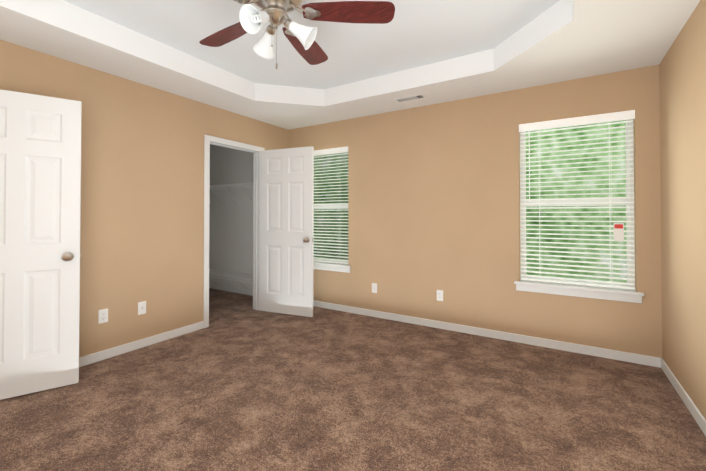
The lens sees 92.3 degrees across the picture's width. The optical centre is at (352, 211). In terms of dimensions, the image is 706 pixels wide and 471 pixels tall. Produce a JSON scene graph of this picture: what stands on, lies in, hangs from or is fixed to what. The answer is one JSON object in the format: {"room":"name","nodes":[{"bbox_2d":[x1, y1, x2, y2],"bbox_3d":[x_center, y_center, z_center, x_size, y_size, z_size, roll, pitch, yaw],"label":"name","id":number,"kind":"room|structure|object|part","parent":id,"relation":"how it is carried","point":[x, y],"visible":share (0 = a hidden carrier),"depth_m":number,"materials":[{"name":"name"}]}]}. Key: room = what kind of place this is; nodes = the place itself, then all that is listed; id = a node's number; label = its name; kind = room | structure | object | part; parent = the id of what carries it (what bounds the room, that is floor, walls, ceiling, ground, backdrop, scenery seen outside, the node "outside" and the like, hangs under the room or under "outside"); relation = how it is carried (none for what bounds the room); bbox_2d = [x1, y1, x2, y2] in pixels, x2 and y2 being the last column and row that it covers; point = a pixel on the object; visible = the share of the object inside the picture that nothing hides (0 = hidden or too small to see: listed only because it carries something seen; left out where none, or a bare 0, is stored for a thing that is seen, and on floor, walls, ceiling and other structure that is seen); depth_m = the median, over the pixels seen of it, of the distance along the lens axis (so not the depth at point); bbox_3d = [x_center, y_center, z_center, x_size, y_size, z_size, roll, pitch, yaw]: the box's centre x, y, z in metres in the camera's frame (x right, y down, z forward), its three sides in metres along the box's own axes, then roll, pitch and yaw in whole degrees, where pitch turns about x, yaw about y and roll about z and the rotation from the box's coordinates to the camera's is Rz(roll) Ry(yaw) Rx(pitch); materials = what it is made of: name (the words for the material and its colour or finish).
{"room":"empty bedroom","nodes":[
{"label":"empty bedroom","id":0,"kind":"room"},
{"bbox_2d":[0,40,287,356],"bbox_3d":[-2.203,0.014,2.846,0.115,2.480,4.707,0,-1,32],"label":"wall","id":1,"kind":"structure","parent":0,"point":[142,198],"depth_m":3.09,"materials":[{"name":"beige paint"}]},
{"bbox_2d":[0,89,81,399],"bbox_3d":[-2.272,0.217,2.282,0.699,2.040,0.177,0,-1,-34],"label":"entry door","id":2,"kind":"structure","parent":1,"relation":"in","point":[40,182],"depth_m":2.34,"materials":[{"name":"white painted wood"},{"name":"brushed nickel"}]},
{"bbox_3d":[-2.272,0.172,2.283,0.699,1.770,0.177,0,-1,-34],"label":"knob","id":3,"kind":"part","parent":2,"relation":"part of","materials":[{"name":"silver metal"}]},
{"bbox_2d":[98,308,107,323],"bbox_3d":[-2.111,0.886,2.867,0.009,0.115,0.070,0,-1,32],"label":"electrical outlet","id":4,"kind":"object","parent":1,"relation":"attached to","point":[102,315],"visible":1,"depth_m":2.86,"materials":[{"name":"white plastic"}]},
{"bbox_2d":[79,321,203,366],"bbox_3d":[-2.456,1.208,2.301,0.013,0.078,3.200,0,-1,32],"label":"baseboard","id":5,"kind":"structure","parent":1,"relation":"attached to","point":[108,353],"depth_m":3.08,"materials":[{"name":"white wood"}]},
{"bbox_2d":[138,301,145,314],"bbox_3d":[-1.945,0.893,3.130,0.016,0.115,0.070,0,-1,32],"label":"outlet","id":6,"kind":"object","parent":1,"relation":"attached to","point":[141,307],"visible":1,"depth_m":3.13,"materials":[{"name":"white plastic"}]},
{"bbox_2d":[203,135,264,327],"bbox_3d":[-1.443,0.220,4.079,0.147,2.099,0.869,0,-1,32],"label":"trim","id":7,"kind":"structure","parent":1,"relation":"attached to","point":[226,143],"depth_m":3.97,"materials":[{"name":"white wood"}]},
{"bbox_2d":[259,146,313,316],"bbox_3d":[-0.834,0.243,4.195,0.781,2.035,0.177,0,-1,22],"label":"closet door","id":8,"kind":"structure","parent":1,"relation":"in","point":[286,239],"depth_m":4.17,"materials":[{"name":"white painted wood"},{"name":"brushed nickel"}]},
{"bbox_3d":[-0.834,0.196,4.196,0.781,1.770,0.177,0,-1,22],"label":"knob","id":9,"kind":"part","parent":8,"relation":"part of","materials":[{"name":"silver metal"}]},
{"bbox_2d":[0,0,699,129],"bbox_3d":[-1.207,-1.338,2.332,6.120,0.290,4.847,0,-1,32],"label":"ceiling","id":10,"kind":"structure","parent":0,"point":[436,51],"depth_m":2.69,"materials":[{"name":"white paint"}]},
{"bbox_2d":[199,0,394,68],"bbox_3d":[-0.462,-1.082,1.914,1.239,0.610,1.277,0,-1,32],"label":"ceiling fan","id":11,"kind":"object","parent":10,"relation":"hanging from","point":[300,37],"visible":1,"depth_m":1.90,"materials":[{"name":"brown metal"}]},
{"bbox_3d":[-0.430,-1.199,1.885,0.316,0.377,0.316,0,-1,32],"label":"motor","id":12,"kind":"part","parent":11,"relation":"part of","materials":[{"name":"silver metal"}]},
{"bbox_2d":[394,94,425,102],"bbox_3d":[0.595,-1.174,3.530,0.310,0.007,0.115,0,-1,32],"label":"ceiling vent","id":13,"kind":"object","parent":10,"relation":"in","point":[410,98],"visible":1,"depth_m":3.52,"materials":[{"name":"white metal"}]},
{"bbox_2d":[0,288,705,470],"bbox_3d":[-1.207,1.277,2.299,6.120,0.060,4.847,0,-1,32],"label":"floor","id":14,"kind":"structure","parent":0,"point":[239,383],"depth_m":2.15,"materials":[{"name":"carpet"}]},
{"bbox_2d":[209,65,662,357],"bbox_3d":[0.023,0.032,4.311,6.120,2.480,0.157,0,-1,32],"label":"wall","id":15,"kind":"structure","parent":0,"point":[433,198],"depth_m":3.56,"materials":[{"name":"beige paint"}]},
{"bbox_2d":[209,269,252,291],"bbox_3d":[-1.847,1.111,5.175,1.726,0.315,0.308,0,-1,32],"label":"wire closet shelf","id":16,"kind":"object","parent":15,"relation":"attached to","point":[218,271],"visible":0.52,"depth_m":5.14,"materials":[{"name":"white metal"}]},
{"bbox_2d":[209,283,252,295],"bbox_3d":[-1.770,1.246,5.298,1.735,0.078,0.017,0,-1,32],"label":"baseboard","id":17,"kind":"structure","parent":15,"relation":"attached to","point":[231,289],"depth_m":5.39,"materials":[{"name":"white wood"}]},
{"bbox_2d":[210,182,252,205],"bbox_3d":[-1.848,-0.247,5.190,1.726,0.320,0.313,0,-1,32],"label":"wire closet shelf","id":18,"kind":"object","parent":15,"relation":"attached to","point":[226,186],"visible":0.46,"depth_m":5.10,"materials":[{"name":"white metal"}]},
{"bbox_2d":[314,152,347,261],"bbox_3d":[-0.371,-0.066,4.615,0.872,1.509,0.055,0,-1,32],"label":"window","id":19,"kind":"structure","parent":15,"relation":"in","point":[336,206],"depth_m":4.53,"materials":[{"name":"white plastic"}]},
{"bbox_2d":[314,146,347,263],"bbox_3d":[-0.413,-0.073,4.547,0.868,1.496,0.072,0,-1,32],"label":"window blind","id":20,"kind":"object","parent":19,"relation":"attached to","point":[334,151],"visible":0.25,"depth_m":4.46,"materials":[{"name":"white plastic"}]},
{"bbox_2d":[314,261,350,272],"bbox_3d":[-0.418,0.732,4.529,0.956,0.090,0.123,0,-1,32],"label":"window sill","id":21,"kind":"structure","parent":15,"relation":"attached to","point":[337,267],"depth_m":4.39,"materials":[{"name":"white wood"}]},
{"bbox_2d":[372,283,376,292],"bbox_3d":[0.256,0.924,4.075,0.070,0.115,0.016,0,-1,32],"label":"outlet","id":22,"kind":"object","parent":15,"relation":"attached to","point":[374,287],"visible":1,"depth_m":4.08,"materials":[{"name":"white plastic"}]},
{"bbox_2d":[437,290,442,300],"bbox_3d":[0.938,0.909,3.659,0.070,0.115,0.009,0,-1,32],"label":"electrical outlet","id":23,"kind":"object","parent":15,"relation":"attached to","point":[439,295],"visible":1,"depth_m":3.66,"materials":[{"name":"white plastic"}]},
{"bbox_2d":[313,300,658,366],"bbox_3d":[0.765,1.226,3.757,3.970,0.078,0.017,0,-1,32],"label":"baseboard","id":24,"kind":"structure","parent":15,"relation":"attached to","point":[565,346],"depth_m":3.30,"materials":[{"name":"white wood"}]},
{"bbox_2d":[520,119,634,286],"bbox_3d":[2.032,-0.085,3.135,0.875,1.509,0.055,0,-1,32],"label":"window","id":25,"kind":"structure","parent":15,"relation":"in","point":[594,200],"depth_m":3.01,"materials":[{"name":"white plastic"}]},
{"bbox_2d":[519,110,634,289],"bbox_3d":[1.990,-0.091,3.067,0.871,1.496,0.072,0,-1,32],"label":"window blind","id":26,"kind":"object","parent":25,"relation":"attached to","point":[618,230],"visible":0.96,"depth_m":3.03,"materials":[{"name":"white plastic"}]},
{"bbox_2d":[514,280,644,302],"bbox_3d":[1.986,0.714,3.049,0.959,0.090,0.123,0,-1,32],"label":"window sill","id":27,"kind":"structure","parent":15,"relation":"attached to","point":[617,294],"depth_m":2.99,"materials":[{"name":"white wood"}]},
{"bbox_2d":[659,0,705,418],"bbox_3d":[1.303,-0.013,0.687,0.140,2.480,4.707,0,-1,32],"label":"wall","id":28,"kind":"structure","parent":0,"point":[682,78],"depth_m":2.19,"materials":[{"name":"beige paint"}]},
{"bbox_2d":[659,358,705,435],"bbox_3d":[1.272,1.189,0.773,0.017,0.078,4.567,0,-1,32],"label":"baseboard","id":29,"kind":"structure","parent":28,"relation":"attached to","point":[697,415],"depth_m":2.19,"materials":[{"name":"white wood"}]},
{"label":"outside","id":30,"kind":"structure","parent":0,"visible":0},
{"bbox_2d":[314,120,630,289],"bbox_3d":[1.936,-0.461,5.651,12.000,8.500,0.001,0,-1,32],"label":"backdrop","id":31,"kind":"structure","parent":30,"point":[329,198],"depth_m":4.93,"materials":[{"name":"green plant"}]}
]}

